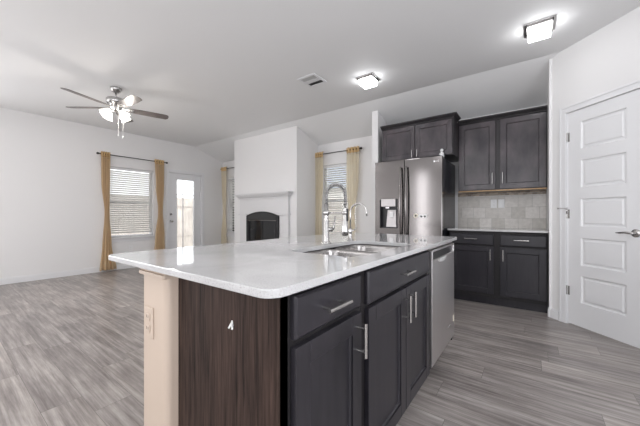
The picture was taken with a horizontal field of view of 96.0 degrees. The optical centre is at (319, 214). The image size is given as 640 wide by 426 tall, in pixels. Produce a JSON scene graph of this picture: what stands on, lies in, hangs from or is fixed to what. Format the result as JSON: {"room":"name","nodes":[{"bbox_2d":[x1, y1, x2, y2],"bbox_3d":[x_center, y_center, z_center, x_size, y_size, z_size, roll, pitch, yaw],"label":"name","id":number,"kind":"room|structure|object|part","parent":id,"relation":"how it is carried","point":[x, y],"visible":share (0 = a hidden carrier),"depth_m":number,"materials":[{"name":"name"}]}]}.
{"room":"kitchen","nodes":[
{"label":"kitchen","id":0,"kind":"room"},
{"bbox_2d":[0,107,221,278],"bbox_3d":[-4.942,-0.342,4.545,0.150,2.843,8.050,0,0,36],"label":"wall","id":1,"kind":"structure","parent":0,"point":[52,212],"depth_m":5.07,"materials":[{"name":"white paint"}]},
{"bbox_2d":[0,264,133,284],"bbox_3d":[-5.314,1.030,3.902,0.014,0.100,6.275,0,0,36],"label":"baseboard","id":2,"kind":"structure","parent":1,"relation":"attached to","point":[3,281],"depth_m":4.93,"materials":[{"name":"white paint"}]},
{"bbox_2d":[96,152,167,163],"bbox_3d":[-3.792,-1.155,5.896,0.096,0.060,1.306,0,0,36],"label":"curtain rod","id":3,"kind":"object","parent":1,"relation":"attached to","point":[96,152],"visible":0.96,"depth_m":5.82,"materials":[{"name":"brown metal"}]},
{"bbox_2d":[100,151,116,270],"bbox_3d":[-4.048,-0.075,5.505,0.092,2.250,0.279,0,0,36],"label":"curtain","id":4,"kind":"object","parent":3,"relation":"hanging from","point":[105,264],"visible":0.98,"depth_m":5.48,"materials":[{"name":"beige fabric"}]},
{"bbox_2d":[154,159,164,249],"bbox_3d":[-3.490,-0.075,6.265,0.077,2.250,0.253,0,0,33],"label":"curtain","id":5,"kind":"object","parent":3,"relation":"hanging from","point":[159,167],"visible":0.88,"depth_m":6.27,"materials":[{"name":"beige fabric"}]},
{"bbox_2d":[111,185,154,241],"bbox_3d":[-3.897,-0.207,5.917,0.185,1.485,0.920,0,0,36],"label":"window","id":6,"kind":"structure","parent":1,"relation":"in","point":[139,237],"depth_m":5.94,"materials":[{"name":"white paint"}]},
{"bbox_2d":[110,167,152,236],"bbox_3d":[-3.892,-0.259,5.913,0.062,1.374,0.844,0,0,36],"label":"window blind","id":7,"kind":"object","parent":6,"relation":"attached to","point":[132,220],"visible":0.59,"depth_m":5.92,"materials":[{"name":"white paint"}]},
{"bbox_3d":[-3.897,-0.245,5.917,0.050,1.310,0.609,0,0,36],"label":"ladder cord","id":8,"kind":"part","parent":7,"relation":"part of","materials":[{"name":"white fabric"}]},
{"bbox_3d":[-3.897,0.417,5.917,0.044,0.022,0.838,0,0,36],"label":"rail","id":9,"kind":"part","parent":7,"relation":"part of","materials":[{"name":"white paint"}]},
{"bbox_3d":[-3.881,0.484,5.905,0.145,0.101,0.920,0,0,36],"label":"sill","id":10,"kind":"part","parent":6,"relation":"part of","materials":[{"name":"white paint"}]},
{"bbox_2d":[166,169,203,248],"bbox_3d":[-3.206,0.020,6.843,0.178,2.120,0.930,0,0,36],"label":"door","id":11,"kind":"structure","parent":1,"relation":"in","point":[172,175],"depth_m":6.78,"materials":[{"name":"white paint"}]},
{"bbox_2d":[144,275,177,425],"bbox_3d":[-0.049,0.655,1.869,0.193,0.850,1.950,0,0,36],"label":"wall","id":12,"kind":"structure","parent":0,"point":[160,352],"depth_m":1.06,"materials":[{"name":"beige paint"}]},
{"bbox_2d":[144,305,153,338],"bbox_3d":[-0.654,0.408,1.098,0.072,0.116,0.008,0,0,36],"label":"wall outlet","id":13,"kind":"object","parent":12,"relation":"attached to","point":[148,311],"visible":1,"depth_m":1.09,"materials":[{"name":"beige paint"}]},
{"bbox_2d":[146,312,149,320],"bbox_3d":[-0.655,0.386,1.096,0.032,0.028,0.003,0,0,36],"label":"socket","id":14,"kind":"object","parent":13,"relation":"attached to","point":[147,313],"depth_m":1.09,"materials":[{"name":"beige paint"}]},
{"bbox_2d":[139,268,175,279],"bbox_3d":[-0.060,0.212,1.867,0.208,0.036,1.965,0,0,36],"label":"trim","id":15,"kind":"structure","parent":12,"relation":"on","point":[141,271],"depth_m":1.06,"materials":[{"name":"beige paint"}]},
{"bbox_2d":[234,126,317,242],"bbox_3d":[-0.949,-0.342,6.017,1.800,2.843,0.660,0,0,36],"label":"wall","id":16,"kind":"structure","parent":0,"point":[283,159],"depth_m":5.54,"materials":[{"name":"white paint"}]},
{"bbox_2d":[246,211,278,240],"bbox_3d":[-1.030,0.378,5.832,0.918,0.895,0.434,0,0,36],"label":"gas fireplace","id":17,"kind":"object","parent":16,"relation":"in","point":[261,225],"visible":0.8,"depth_m":5.67,"materials":[{"name":"black metal"}]},
{"bbox_2d":[248,213,275,219],"bbox_3d":[-1.154,0.022,5.664,0.800,0.125,0.005,0,0,36],"label":"grille","id":18,"kind":"object","parent":17,"relation":"attached to","point":[253,216],"depth_m":5.65,"materials":[{"name":"grey metal"}]},
{"bbox_3d":[-1.137,0.432,5.686,0.770,0.635,0.004,0,0,36],"label":"glass","id":19,"kind":"part","parent":17,"relation":"part of","materials":[{"name":"black glass"}]},
{"bbox_2d":[234,191,292,241],"bbox_3d":[-1.152,0.325,5.667,1.550,1.510,0.145,0,0,36],"label":"fireplace surround","id":20,"kind":"object","parent":16,"relation":"attached to","point":[278,203],"visible":0.75,"depth_m":5.57,"materials":[{"name":"white paint"}]},
{"bbox_2d":[234,191,292,199],"bbox_3d":[-1.152,-0.375,5.667,1.550,0.110,0.145,0,0,36],"label":"mantel shelf","id":21,"kind":"object","parent":20,"relation":"attached to","point":[282,195],"depth_m":5.55,"materials":[{"name":"white paint"}]},
{"bbox_2d":[0,0,639,161],"bbox_3d":[-1.200,-1.651,1.785,9.450,0.625,8.050,0,0,36],"label":"ceiling","id":22,"kind":"structure","parent":0,"point":[222,72],"depth_m":3.10,"materials":[{"name":"white paint"}]},
{"bbox_2d":[61,86,168,137],"bbox_3d":[-2.634,-1.331,3.750,1.149,0.662,1.188,0,0,36],"label":"ceiling fan","id":23,"kind":"object","parent":22,"relation":"hanging from","point":[115,103],"visible":1,"depth_m":3.72,"materials":[{"name":"grey metal"}]},
{"bbox_3d":[-2.782,-1.402,3.403,0.128,0.033,0.470,0,0,16],"label":"blade","id":24,"kind":"part","parent":23,"relation":"part of","materials":[{"name":"brown wood"}]},
{"bbox_3d":[-3.058,-1.402,3.761,0.470,0.033,0.128,0,0,-2],"label":"blade","id":25,"kind":"part","parent":23,"relation":"part of","materials":[{"name":"brown wood"}]},
{"bbox_3d":[-2.714,-1.303,3.633,0.111,0.117,0.111,0,0,-29],"label":"lamp shade","id":26,"kind":"part","parent":23,"relation":"part of","materials":[{"name":"white glass"}]},
{"bbox_3d":[-2.812,-1.303,3.813,0.111,0.117,0.111,0,0,-29],"label":"lamp shade","id":27,"kind":"part","parent":23,"relation":"part of","materials":[{"name":"white glass"}]},
{"bbox_3d":[-2.534,-1.303,3.731,0.111,0.117,0.111,0,0,-29],"label":"lamp shade","id":28,"kind":"part","parent":23,"relation":"part of","materials":[{"name":"white glass"}]},
{"bbox_3d":[-2.355,-1.402,3.557,0.471,0.033,0.130,0,0,36],"label":"blade","id":29,"kind":"part","parent":23,"relation":"part of","materials":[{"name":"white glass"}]},
{"bbox_3d":[-2.368,-1.402,4.007,0.470,0.033,0.128,0,0,-38],"label":"blade","id":30,"kind":"part","parent":23,"relation":"part of","materials":[{"name":"brown wood"}]},
{"bbox_2d":[297,73,326,86],"bbox_3d":[-0.094,-1.658,3.554,0.260,0.010,0.270,0,0,36],"label":"ceiling vent","id":31,"kind":"object","parent":22,"relation":"in","point":[311,80],"visible":1,"depth_m":3.54,"materials":[{"name":"white metal"}]},
{"bbox_2d":[356,72,379,88],"bbox_3d":[0.585,-1.620,3.507,0.224,0.084,0.224,0,0,36],"label":"ceiling light","id":32,"kind":"object","parent":22,"relation":"attached to","point":[369,80],"visible":1,"depth_m":3.46,"materials":[{"name":"white glass"}]},
{"bbox_2d":[359,76,376,88],"bbox_3d":[0.585,-1.614,3.507,0.160,0.072,0.160,0,0,36],"label":"diffuser","id":33,"kind":"object","parent":32,"relation":"attached to","point":[366,82],"depth_m":3.46,"materials":[{"name":"white glass"}]},
{"bbox_3d":[0.585,-1.657,3.507,0.224,0.012,0.224,0,0,36],"label":"plate","id":34,"kind":"part","parent":32,"relation":"part of","materials":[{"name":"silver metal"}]},
{"bbox_2d":[524,14,556,42],"bbox_3d":[1.933,-1.620,2.538,0.224,0.084,0.224,0,0,36],"label":"ceiling light","id":35,"kind":"object","parent":22,"relation":"attached to","point":[540,29],"visible":1,"depth_m":2.49,"materials":[{"name":"glass"}]},
{"bbox_2d":[528,21,550,42],"bbox_3d":[1.933,-1.614,2.538,0.160,0.072,0.160,0,0,36],"label":"diffuser","id":36,"kind":"object","parent":35,"relation":"attached to","point":[540,30],"depth_m":2.50,"materials":[{"name":"white glass"}]},
{"bbox_2d":[0,267,639,425],"bbox_3d":[-1.200,1.130,1.785,9.450,0.100,8.050,0,0,36],"label":"floor","id":37,"kind":"structure","parent":0,"point":[72,347],"depth_m":2.04,"materials":[{"name":"grey wood"}]},
{"bbox_2d":[178,272,367,425],"bbox_3d":[-0.162,0.638,1.046,0.598,0.884,0.402,0,0,36],"label":"base cabinet","id":38,"kind":"object","parent":37,"relation":"on","point":[294,359],"visible":0.98,"depth_m":0.87,"materials":[{"name":"brown wood"}]},
{"bbox_2d":[228,320,233,329],"bbox_3d":[-0.268,0.332,0.868,0.022,0.026,0.011,0,0,36],"label":"metal hook","id":39,"kind":"object","parent":38,"relation":"attached to","point":[231,325],"visible":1,"depth_m":0.87,"materials":[{"name":"silver metal"}]},
{"bbox_3d":[-0.303,0.638,0.905,0.538,0.884,0.008,0,0,36],"label":"panel","id":40,"kind":"part","parent":38,"relation":"part of","materials":[{"name":"brown wood"}]},
{"bbox_3d":[0.022,0.588,0.910,0.020,0.784,0.402,0,0,36],"label":"frame","id":41,"kind":"part","parent":38,"relation":"part of","materials":[{"name":"grey wood"}]},
{"bbox_3d":[0.035,0.270,0.894,0.020,0.116,0.355,0,0,36],"label":"drawer","id":42,"kind":"part","parent":38,"relation":"part of","materials":[{"name":"brown wood"}]},
{"bbox_3d":[0.035,0.646,0.894,0.020,0.598,0.355,0,0,36],"label":"door","id":43,"kind":"part","parent":38,"relation":"part of","materials":[{"name":"brown wood"}]},
{"bbox_3d":[0.051,0.272,0.865,0.040,0.012,0.122,0,0,36],"label":"handle","id":44,"kind":"part","parent":38,"relation":"part of","materials":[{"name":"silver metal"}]},
{"bbox_3d":[0.145,0.430,0.993,0.040,0.118,0.012,0,0,36],"label":"handle","id":45,"kind":"part","parent":38,"relation":"part of","materials":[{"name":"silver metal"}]},
{"bbox_2d":[303,244,429,425],"bbox_3d":[0.211,0.638,1.552,0.598,0.884,0.851,0,0,36],"label":"base cabinet","id":46,"kind":"object","parent":37,"relation":"on","point":[395,295],"visible":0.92,"depth_m":1.30,"materials":[{"name":"brown wood"}]},
{"bbox_2d":[108,232,456,298],"bbox_3d":[0.078,0.183,1.769,1.027,0.022,2.030,0,0,36],"label":"countertop","id":47,"kind":"structure","parent":46,"relation":"on","point":[269,268],"depth_m":1.09,"materials":[{"name":"white stone"}]},
{"bbox_2d":[321,182,348,243],"bbox_3d":[0.091,-0.010,1.706,0.183,0.364,0.074,0,0,36],"label":"spring faucet","id":48,"kind":"object","parent":47,"relation":"on","point":[326,229],"visible":1,"depth_m":1.71,"materials":[{"name":"grey metal"}]},
{"bbox_3d":[0.067,0.054,1.742,0.060,0.096,0.029,0,0,-12],"label":"lever","id":49,"kind":"part","parent":48,"relation":"part of","materials":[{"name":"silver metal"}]},
{"bbox_3d":[0.090,-0.013,1.698,0.167,0.026,0.036,0,0,36],"label":"support arm","id":50,"kind":"part","parent":48,"relation":"part of","materials":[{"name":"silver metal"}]},
{"bbox_2d":[305,244,398,256],"bbox_3d":[0.199,0.299,1.555,0.377,0.209,0.696,0,0,36],"label":"sink","id":51,"kind":"object","parent":47,"relation":"in","point":[356,250],"visible":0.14,"depth_m":1.65,"materials":[{"name":"silver metal"}]},
{"bbox_2d":[305,249,377,256],"bbox_3d":[0.102,0.299,1.423,0.377,0.209,0.367,0,0,36],"label":"basin","id":52,"kind":"object","parent":51,"relation":"in","point":[335,252],"depth_m":1.60,"materials":[{"name":"silver metal"}]},
{"bbox_2d":[336,244,398,251],"bbox_3d":[0.312,0.289,1.708,0.377,0.189,0.317,0,0,36],"label":"basin","id":53,"kind":"object","parent":51,"relation":"in","point":[356,247],"depth_m":1.85,"materials":[{"name":"silver metal"}]},
{"bbox_2d":[347,203,367,239],"bbox_3d":[0.257,0.044,1.946,0.150,0.256,0.056,0,0,29],"label":"tap","id":54,"kind":"object","parent":47,"relation":"on","point":[350,230],"visible":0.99,"depth_m":1.95,"materials":[{"name":"grey metal"}]},
{"bbox_3d":[0.257,0.009,1.929,0.135,0.186,0.010,0,0,36],"label":"spout","id":55,"kind":"part","parent":54,"relation":"part of","materials":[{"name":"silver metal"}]},
{"bbox_3d":[0.292,0.648,1.242,0.020,0.593,0.393,0,0,36],"label":"door","id":56,"kind":"part","parent":46,"relation":"part of","materials":[{"name":"brown wood"}]},
{"bbox_3d":[0.396,0.588,1.416,0.020,0.784,0.851,0,0,36],"label":"frame","id":57,"kind":"part","parent":46,"relation":"part of","materials":[{"name":"grey wood"}]},
{"bbox_3d":[0.410,0.275,1.402,0.020,0.126,0.791,0,0,36],"label":"false drawer","id":58,"kind":"part","parent":46,"relation":"part of","materials":[{"name":"brown wood"}]},
{"bbox_3d":[0.412,0.440,1.355,0.040,0.125,0.012,0,0,36],"label":"handle","id":59,"kind":"part","parent":46,"relation":"part of","materials":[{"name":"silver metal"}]},
{"bbox_3d":[0.415,0.272,1.359,0.040,0.012,0.122,0,0,36],"label":"handle","id":60,"kind":"part","parent":46,"relation":"part of","materials":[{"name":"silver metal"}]},
{"bbox_3d":[0.455,0.435,1.413,0.040,0.125,0.012,0,0,36],"label":"handle","id":61,"kind":"part","parent":46,"relation":"part of","materials":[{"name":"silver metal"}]},
{"bbox_3d":[0.528,0.648,1.562,0.020,0.593,0.393,0,0,36],"label":"door","id":62,"kind":"part","parent":46,"relation":"part of","materials":[{"name":"grey wood"}]},
{"bbox_2d":[375,155,454,235],"bbox_3d":[1.344,0.167,4.084,0.897,1.827,0.831,0,0,36],"label":"refrigerator","id":63,"kind":"object","parent":37,"relation":"on","point":[426,185],"visible":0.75,"depth_m":3.78,"materials":[{"name":"grey metal"}]},
{"bbox_3d":[0.953,-0.168,3.981,0.210,0.105,0.061,0,0,36],"label":"dispenser panel","id":64,"kind":"part","parent":63,"relation":"part of","materials":[{"name":"grey plastic"}]},
{"bbox_3d":[0.972,-0.188,3.983,0.417,1.095,0.075,0,0,36],"label":"door","id":65,"kind":"part","parent":63,"relation":"part of","materials":[{"name":"silver metal"}]},
{"bbox_3d":[1.065,-0.177,3.821,0.028,0.917,0.077,0,0,36],"label":"handle","id":66,"kind":"part","parent":63,"relation":"part of","materials":[{"name":"silver metal"}]},
{"bbox_3d":[1.130,-0.177,3.773,0.028,0.917,0.077,0,0,36],"label":"handle","id":67,"kind":"part","parent":63,"relation":"part of","materials":[{"name":"silver metal"}]},
{"bbox_2d":[414,213,426,217],"bbox_3d":[1.285,0.010,3.698,0.170,0.060,0.010,0,0,36],"label":"magnet","id":68,"kind":"object","parent":63,"relation":"attached to","point":[415,214],"visible":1,"depth_m":3.71,"materials":[{"name":"beige plastic"}]},
{"bbox_3d":[1.335,-0.188,3.715,0.474,1.095,0.075,0,0,36],"label":"door","id":69,"kind":"part","parent":63,"relation":"part of","materials":[{"name":"silver metal"}]},
{"bbox_2d":[428,242,453,368],"bbox_3d":[0.644,0.640,2.159,0.574,0.880,0.610,0,0,36],"label":"dishwasher","id":70,"kind":"object","parent":37,"relation":"on","point":[441,258],"visible":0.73,"depth_m":1.93,"materials":[{"name":"silver metal"}]},
{"bbox_3d":[0.810,0.293,1.913,0.014,0.030,0.168,0,0,36],"label":"pocket handle","id":71,"kind":"part","parent":70,"relation":"part of","materials":[{"name":"silver metal"}]},
{"bbox_3d":[0.847,0.255,2.010,0.022,0.050,0.570,0,0,36],"label":"control panel","id":72,"kind":"part","parent":70,"relation":"part of","materials":[{"name":"black plastic"}]},
{"bbox_2d":[449,230,547,312],"bbox_3d":[2.231,0.638,3.634,0.998,0.884,0.698,0,0,36],"label":"base cabinet","id":73,"kind":"object","parent":37,"relation":"on","point":[507,269],"visible":0.91,"depth_m":3.34,"materials":[{"name":"brown wood"}]},
{"bbox_3d":[1.856,0.293,3.539,0.477,0.130,0.020,0,0,36],"label":"drawer","id":74,"kind":"part","parent":73,"relation":"part of","materials":[{"name":"brown wood"}]},
{"bbox_3d":[1.856,0.655,3.539,0.477,0.560,0.020,0,0,36],"label":"door","id":75,"kind":"part","parent":73,"relation":"part of","materials":[{"name":"brown wood"}]},
{"bbox_2d":[447,227,548,232],"bbox_3d":[2.233,0.183,3.648,1.016,0.022,0.673,0,0,36],"label":"countertop","id":76,"kind":"structure","parent":73,"relation":"on","point":[528,230],"depth_m":3.42,"materials":[{"name":"white stone"}]},
{"bbox_3d":[2.271,0.293,3.233,0.425,0.130,0.020,0,0,36],"label":"drawer","id":77,"kind":"part","parent":73,"relation":"part of","materials":[{"name":"brown wood"}]},
{"bbox_3d":[2.271,0.655,3.233,0.425,0.560,0.020,0,0,36],"label":"door","id":78,"kind":"part","parent":73,"relation":"part of","materials":[{"name":"brown wood"}]},
{"bbox_2d":[372,111,386,232],"bbox_3d":[1.009,-0.342,4.629,0.100,2.843,0.570,0,0,36],"label":"wall","id":79,"kind":"structure","parent":0,"point":[378,121],"depth_m":4.41,"materials":[{"name":"white paint"}]},
{"bbox_2d":[222,104,545,242],"bbox_3d":[1.141,-0.342,4.960,9.450,2.843,0.162,0,0,36],"label":"wall","id":80,"kind":"structure","parent":0,"point":[364,194],"depth_m":4.20,"materials":[{"name":"white paint"}]},
{"bbox_2d":[226,181,233,236],"bbox_3d":[-2.023,-0.207,7.266,0.940,1.525,0.185,0,0,36],"label":"window","id":81,"kind":"structure","parent":80,"relation":"in","point":[230,234],"depth_m":7.53,"materials":[{"name":"white paint"}]},
{"bbox_3d":[-2.035,0.504,7.250,0.940,0.101,0.145,0,0,36],"label":"sill","id":82,"kind":"part","parent":81,"relation":"part of","materials":[{"name":"white paint"}]},
{"bbox_2d":[228,177,233,231],"bbox_3d":[-2.023,-0.259,7.266,0.864,1.414,0.050,0,0,36],"label":"window blind","id":83,"kind":"object","parent":81,"relation":"attached to","point":[232,178],"visible":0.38,"depth_m":7.46,"materials":[{"name":"white paint"}]},
{"bbox_3d":[-1.980,-0.255,7.324,0.810,1.360,0.004,0,0,36],"label":"pane","id":84,"kind":"part","parent":81,"relation":"part of","materials":[{"name":"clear glass"}]},
{"bbox_2d":[325,169,346,200],"bbox_3d":[0.375,-0.228,5.497,0.820,1.485,0.185,0,0,36],"label":"window","id":85,"kind":"structure","parent":80,"relation":"in","point":[325,169],"depth_m":5.75,"materials":[{"name":"clear glass"}]},
{"bbox_2d":[323,163,355,232],"bbox_3d":[0.376,-0.279,5.498,0.744,1.374,0.050,0,0,36],"label":"window blind","id":86,"kind":"object","parent":85,"relation":"attached to","point":[337,165],"visible":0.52,"depth_m":5.55,"materials":[{"name":"white paint"}]},
{"bbox_2d":[318,147,361,154],"bbox_3d":[0.314,-1.180,5.423,1.106,0.060,0.096,0,0,36],"label":"curtain rod","id":87,"kind":"object","parent":80,"relation":"attached to","point":[360,147],"visible":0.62,"depth_m":5.34,"materials":[{"name":"brown metal"}]},
{"bbox_2d":[315,151,322,234],"bbox_3d":[-0.027,-0.088,5.642,0.252,2.276,0.085,0,0,36],"label":"curtain","id":88,"kind":"object","parent":87,"relation":"hanging from","point":[318,158],"visible":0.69,"depth_m":5.63,"materials":[{"name":"fabric"}]},
{"bbox_2d":[346,146,358,231],"bbox_3d":[0.589,-0.088,5.191,0.276,2.276,0.084,0,0,36],"label":"curtain","id":89,"kind":"object","parent":87,"relation":"hanging from","point":[352,166],"visible":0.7,"depth_m":5.19,"materials":[{"name":"beige fabric"}]},
{"bbox_2d":[380,112,460,162],"bbox_3d":[1.497,-1.038,4.188,1.030,0.515,0.678,0,0,36],"label":"upper cabinet","id":90,"kind":"object","parent":80,"relation":"attached to","point":[424,137],"visible":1,"depth_m":3.92,"materials":[{"name":"brown wood"}]},
{"bbox_3d":[1.117,-1.013,4.121,0.477,0.450,0.020,0,0,36],"label":"door","id":91,"kind":"part","parent":90,"relation":"part of","materials":[{"name":"brown wood"}]},
{"bbox_3d":[1.382,-1.270,4.032,1.030,0.050,0.290,0,0,36],"label":"crown moulding","id":92,"kind":"part","parent":90,"relation":"part of","materials":[{"name":"brown wood"}]},
{"bbox_3d":[1.506,-1.013,3.834,0.470,0.450,0.020,0,0,36],"label":"door","id":93,"kind":"part","parent":90,"relation":"part of","materials":[{"name":"brown wood"}]},
{"bbox_2d":[491,199,496,207],"bbox_3d":[2.378,-0.155,3.942,0.072,0.116,0.008,0,0,36],"label":"wall outlet","id":94,"kind":"object","parent":80,"relation":"attached to","point":[493,201],"visible":1,"depth_m":3.94,"materials":[{"name":"white plastic"}]},
{"bbox_2d":[498,199,504,207],"bbox_3d":[2.449,-0.155,3.889,0.072,0.116,0.009,0,0,36],"label":"light switch","id":95,"kind":"object","parent":80,"relation":"attached to","point":[501,202],"visible":1,"depth_m":3.88,"materials":[{"name":"white plastic"}]},
{"bbox_2d":[458,190,545,196],"bbox_3d":[2.430,-0.291,3.914,1.017,0.053,0.013,0,0,36],"label":"trim","id":96,"kind":"structure","parent":80,"relation":"attached to","point":[525,192],"depth_m":3.88,"materials":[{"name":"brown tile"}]},
{"bbox_2d":[458,105,546,192],"bbox_3d":[2.346,-0.785,3.749,0.951,0.961,0.378,0,0,36],"label":"upper cabinet","id":97,"kind":"object","parent":80,"relation":"attached to","point":[507,151],"visible":1,"depth_m":3.60,"materials":[{"name":"brown wood"}]},
{"bbox_3d":[2.063,-0.770,3.796,0.425,0.876,0.020,0,0,36],"label":"door","id":98,"kind":"part","parent":97,"relation":"part of","materials":[{"name":"brown wood"}]},
{"bbox_3d":[2.274,-0.313,3.651,0.951,0.016,0.024,0,0,36],"label":"light rail","id":99,"kind":"part","parent":97,"relation":"part of","materials":[{"name":"beige wood"}]},
{"bbox_3d":[2.299,-1.241,3.685,0.951,0.050,0.220,0,0,36],"label":"crown moulding","id":100,"kind":"part","parent":97,"relation":"part of","materials":[{"name":"brown wood"}]},
{"bbox_3d":[2.460,-0.770,3.504,0.458,0.876,0.020,0,0,36],"label":"door","id":101,"kind":"part","parent":97,"relation":"part of","materials":[{"name":"brown wood"}]},
{"bbox_3d":[-2.060,-1.190,7.173,1.286,0.060,0.096,0,0,36],"label":"curtain rod","id":102,"kind":"object","parent":80,"relation":"attached to","visible":0},
{"bbox_2d":[220,167,226,243],"bbox_3d":[-2.490,-0.093,7.456,0.265,2.286,0.081,0,0,39],"label":"curtain","id":103,"kind":"object","parent":102,"relation":"hanging from","point":[223,169],"visible":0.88,"depth_m":7.42,"materials":[{"name":"gold fabric"}]},
{"bbox_2d":[546,59,551,316],"bbox_3d":[2.674,-0.342,3.302,0.100,2.843,0.730,0,0,36],"label":"wall","id":104,"kind":"structure","parent":0,"point":[549,88],"depth_m":3.04,"materials":[{"name":"white paint"}]},
{"bbox_2d":[552,6,639,310],"bbox_3d":[2.751,-0.342,1.286,0.100,2.843,3.600,0,0,-9],"label":"wall","id":105,"kind":"structure","parent":0,"point":[607,59],"depth_m":2.69,"materials":[{"name":"white paint"}]},
{"bbox_2d":[548,307,558,320],"bbox_3d":[2.672,1.030,1.428,0.014,0.100,3.305,0,0,-9],"label":"baseboard","id":106,"kind":"structure","parent":105,"relation":"attached to","point":[554,314],"depth_m":2.99,"materials":[{"name":"white paint"}]},
{"bbox_2d":[557,79,639,348],"bbox_3d":[2.532,0.002,2.570,0.192,2.157,0.753,0,0,-13],"label":"door","id":107,"kind":"structure","parent":105,"relation":"in","point":[599,208],"depth_m":2.56,"materials":[{"name":"white paint"}]},
{"bbox_3d":[2.517,-0.762,2.565,0.011,0.260,0.362,0,0,-9],"label":"panel","id":108,"kind":"part","parent":107,"relation":"part of","materials":[{"name":"white paint"}]},
{"bbox_3d":[2.517,-0.395,2.565,0.011,0.260,0.362,0,0,-9],"label":"panel","id":109,"kind":"part","parent":107,"relation":"part of","materials":[{"name":"white paint"}]},
{"bbox_3d":[2.517,-0.024,2.565,0.011,0.263,0.362,0,0,-9],"label":"panel","id":110,"kind":"part","parent":107,"relation":"part of","materials":[{"name":"white paint"}]},
{"bbox_3d":[2.517,0.349,2.565,0.011,0.262,0.362,0,0,-9],"label":"panel","id":111,"kind":"part","parent":107,"relation":"part of","materials":[{"name":"white paint"}]},
{"bbox_3d":[2.517,0.710,2.565,0.011,0.260,0.362,0,0,-9],"label":"panel","id":112,"kind":"part","parent":107,"relation":"part of","materials":[{"name":"white paint"}]},
{"bbox_3d":[2.513,0.148,2.357,0.058,0.066,0.149,0,0,-9],"label":"handle","id":113,"kind":"part","parent":107,"relation":"part of","materials":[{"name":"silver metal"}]},
{"label":"outside","id":114,"kind":"structure","parent":0,"visible":0},
{"bbox_3d":[-1.692,1.315,11.187,44.000,0.230,28.000,0,0,36],"label":"ground","id":115,"kind":"structure","parent":114,"visible":0},
{"bbox_2d":[110,195,192,246],"bbox_3d":[-6.134,0.275,9.492,0.060,1.850,11.000,0,0,36],"label":"wooden fence","id":116,"kind":"object","parent":115,"relation":"on","point":[187,202],"visible":0.1,"depth_m":10.79,"materials":[{"name":"brown wood"}]},
{"bbox_2d":[328,166,346,198],"bbox_3d":[1.954,-1.060,17.817,8.800,4.520,5.800,0,0,36],"label":"house","id":117,"kind":"structure","parent":115,"relation":"on","point":[345,166],"depth_m":15.81,"materials":[{"name":"grey paint"}]},
{"bbox_2d":[328,198,355,233],"bbox_3d":[3.821,0.275,8.974,16.500,1.850,0.060,0,0,36],"label":"wooden fence","id":118,"kind":"object","parent":115,"relation":"on","point":[338,227],"visible":0.03,"depth_m":11.30,"materials":[{"name":"brown wood"}]}
]}

